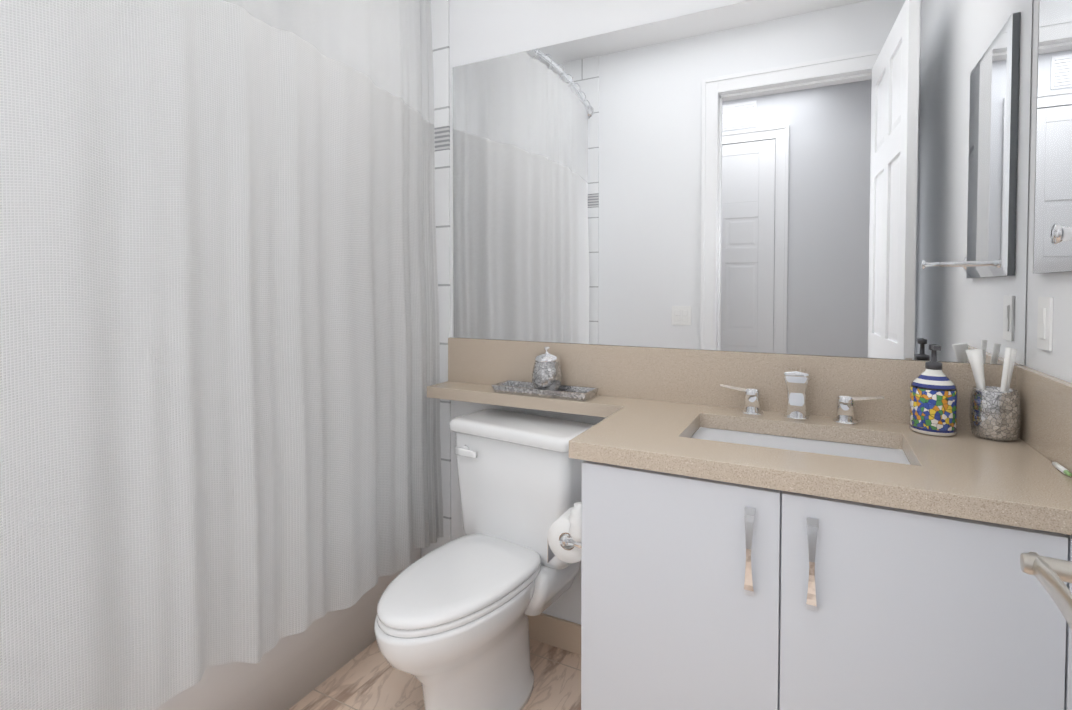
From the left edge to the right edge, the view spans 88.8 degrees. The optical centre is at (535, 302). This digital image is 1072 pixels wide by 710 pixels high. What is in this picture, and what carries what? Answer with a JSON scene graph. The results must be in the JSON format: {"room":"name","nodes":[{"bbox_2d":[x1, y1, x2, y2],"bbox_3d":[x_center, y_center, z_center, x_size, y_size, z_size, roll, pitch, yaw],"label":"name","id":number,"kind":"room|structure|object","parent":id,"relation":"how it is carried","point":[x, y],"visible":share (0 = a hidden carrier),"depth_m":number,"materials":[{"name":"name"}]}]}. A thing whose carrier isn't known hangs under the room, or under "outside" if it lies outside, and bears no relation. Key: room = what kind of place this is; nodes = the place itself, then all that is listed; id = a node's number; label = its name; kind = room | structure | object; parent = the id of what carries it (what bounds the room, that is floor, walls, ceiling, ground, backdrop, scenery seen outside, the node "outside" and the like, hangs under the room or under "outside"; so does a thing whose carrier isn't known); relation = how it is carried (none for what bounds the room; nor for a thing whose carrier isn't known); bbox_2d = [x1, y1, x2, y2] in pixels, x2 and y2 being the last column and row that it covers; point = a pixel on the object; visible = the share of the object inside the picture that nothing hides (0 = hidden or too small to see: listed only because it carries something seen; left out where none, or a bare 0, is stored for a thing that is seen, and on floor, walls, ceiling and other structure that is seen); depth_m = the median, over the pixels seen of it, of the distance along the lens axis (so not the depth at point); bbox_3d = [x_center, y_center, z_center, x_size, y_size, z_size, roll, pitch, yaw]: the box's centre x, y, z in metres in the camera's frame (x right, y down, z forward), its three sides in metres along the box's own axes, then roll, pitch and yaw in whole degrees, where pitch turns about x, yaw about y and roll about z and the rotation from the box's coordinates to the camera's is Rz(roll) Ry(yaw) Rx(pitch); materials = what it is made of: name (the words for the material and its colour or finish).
{"room":"bathroom","nodes":[
{"label":"bathroom","id":0,"kind":"room"},
{"bbox_2d":[0,0,443,709],"bbox_3d":[-0.726,-0.146,1.372,0.217,2.160,1.650,1,2,27],"label":"shower curtain","id":1,"kind":"object","parent":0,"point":[220,442],"visible":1,"depth_m":1.21,"materials":[{"name":"white fabric"}]},
{"bbox_2d":[289,639,580,709],"bbox_3d":[-0.331,1.246,1.203,2.800,0.050,1.890,1,2,27],"label":"floor","id":2,"kind":"structure","parent":0,"point":[369,677],"depth_m":1.72,"materials":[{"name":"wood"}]},
{"bbox_2d":[153,548,420,709],"bbox_3d":[-1.143,0.991,1.613,0.715,0.440,1.630,1,2,27],"label":"bathtub","id":3,"kind":"object","parent":2,"relation":"on","point":[287,672],"visible":0.02,"depth_m":1.64,"materials":[{"name":"white ceramic"}]},
{"bbox_2d":[374,409,594,709],"bbox_3d":[-0.173,0.802,1.606,0.476,0.818,0.695,1,2,34],"label":"toilet","id":4,"kind":"object","parent":2,"relation":"on","point":[451,628],"visible":0.98,"depth_m":1.60,"materials":[{"name":"white ceramic"}]},
{"bbox_2d":[548,453,1071,709],"bbox_3d":[0.573,0.788,1.331,1.074,0.858,0.570,1,2,27],"label":"bathroom vanity","id":5,"kind":"object","parent":2,"relation":"on","point":[734,530],"depth_m":1.07,"materials":[{"name":"white wood"}]},
{"bbox_2d":[427,381,1071,528],"bbox_3d":[0.286,0.334,1.461,1.676,0.040,0.545,1,2,27],"label":"countertop","id":6,"kind":"structure","parent":5,"relation":"on","point":[964,471],"depth_m":1.16,"materials":[{"name":"beige stone"}]},
{"bbox_2d":[492,380,598,400],"bbox_3d":[0.028,0.293,1.830,0.348,0.024,0.114,1,2,27],"label":"tray","id":7,"kind":"object","parent":6,"relation":"on","point":[579,393],"visible":0.96,"depth_m":1.81,"materials":[{"name":"stone"}]},
{"bbox_2d":[532,347,561,390],"bbox_3d":[0.036,0.221,1.823,0.102,0.150,0.102,1,2,27],"label":"jar","id":8,"kind":"object","parent":7,"relation":"on","point":[546,373],"visible":0.96,"depth_m":1.79,"materials":[{"name":"stone"}]},
{"bbox_2d":[448,337,1071,473],"bbox_3d":[0.299,0.252,1.464,1.696,0.205,0.565,1,2,27],"label":"backsplash","id":9,"kind":"structure","parent":6,"relation":"on","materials":[{"name":"beige stone"}]},
{"bbox_2d":[687,421,914,464],"bbox_3d":[0.615,0.417,1.318,0.538,0.144,0.335,1,2,27],"label":"sink","id":10,"kind":"object","parent":6,"relation":"in","point":[749,434],"depth_m":1.40,"materials":[{"name":"white ceramic"}]},
{"bbox_2d":[719,365,886,424],"bbox_3d":[0.700,0.248,1.466,0.400,0.131,0.106,1,2,27],"label":"faucet","id":11,"kind":"object","parent":6,"relation":"on","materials":[{"name":"silver metal"}]},
{"bbox_2d":[909,344,957,435],"bbox_3d":[0.970,0.209,1.336,0.094,0.216,0.094,1,2,27],"label":"soap dispenser","id":12,"kind":"object","parent":6,"relation":"on","point":[933,398],"visible":1,"depth_m":1.30,"materials":[{"name":"ceramic"}]},
{"bbox_2d":[965,347,1020,441],"bbox_3d":[1.075,0.210,1.288,0.104,0.216,0.094,1,2,27],"label":"toothbrush cup","id":13,"kind":"object","parent":6,"relation":"on","point":[994,413],"visible":1,"depth_m":1.26,"materials":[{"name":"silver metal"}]},
{"bbox_2d":[1052,461,1071,476],"bbox_3d":[1.004,0.318,1.044,0.010,0.010,0.072,1,2,27],"label":"tube","id":14,"kind":"object","parent":6,"relation":"on","point":[1061,468],"visible":0.98,"depth_m":1.04,"materials":[{"name":"white plastic"}]},
{"bbox_2d":[449,0,1071,624],"bbox_3d":[-0.735,-0.134,0.382,2.800,2.750,0.120,1,2,27],"label":"wall","id":15,"kind":"structure","parent":0,"point":[481,30],"depth_m":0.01,"materials":[{"name":"white paint"}]},
{"bbox_2d":[421,0,450,556],"bbox_3d":[-0.699,-0.181,2.280,0.830,2.750,0.007,1,2,27],"label":"shower wall tile","id":16,"kind":"structure","parent":15,"relation":"attached to","point":[440,36],"depth_m":2.08,"materials":[{"name":"white tile"}]},
{"bbox_2d":[529,613,580,654],"bbox_3d":[-0.046,1.152,1.975,0.906,0.100,0.011,1,2,27],"label":"baseboard","id":17,"kind":"structure","parent":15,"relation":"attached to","point":[563,634],"depth_m":1.90,"materials":[{"name":"beige"}]},
{"bbox_2d":[453,0,1031,364],"bbox_3d":[0.433,-0.367,1.694,1.679,1.019,0.006,1,2,27],"label":"wall mirror","id":18,"kind":"object","parent":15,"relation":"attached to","point":[846,178],"visible":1,"depth_m":1.58,"materials":[{"name":"grey mirror"}]},
{"bbox_2d":[1037,297,1052,350],"bbox_3d":[1.118,0.046,1.205,0.010,0.116,0.072,1,2,27],"label":"light switch","id":19,"kind":"object","parent":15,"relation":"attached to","point":[1045,324],"visible":1,"depth_m":1.19,"materials":[{"name":"white plastic"}]},
{"bbox_2d":[1033,0,1071,273],"bbox_3d":[1.031,-0.393,1.037,0.020,0.665,0.430,1,2,27],"label":"medicine cabinet mirror","id":20,"kind":"object","parent":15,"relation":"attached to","point":[1053,183],"visible":1,"depth_m":1.13,"materials":[{"name":"grey mirror"}]},
{"bbox_2d":[1051,224,1071,243],"bbox_3d":[0.853,-0.105,0.815,0.128,0.048,0.048,1,2,27],"label":"door knob","id":21,"kind":"object","parent":20,"relation":"attached to","point":[1060,233],"visible":1,"depth_m":0.83,"materials":[{"name":"silver metal"}]},
{"bbox_2d":[1020,552,1071,629],"bbox_3d":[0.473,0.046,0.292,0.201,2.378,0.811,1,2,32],"label":"door handle","id":22,"kind":"object","parent":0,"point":[1052,575],"depth_m":0.60,"materials":[{"name":"silver metal"}]}
]}

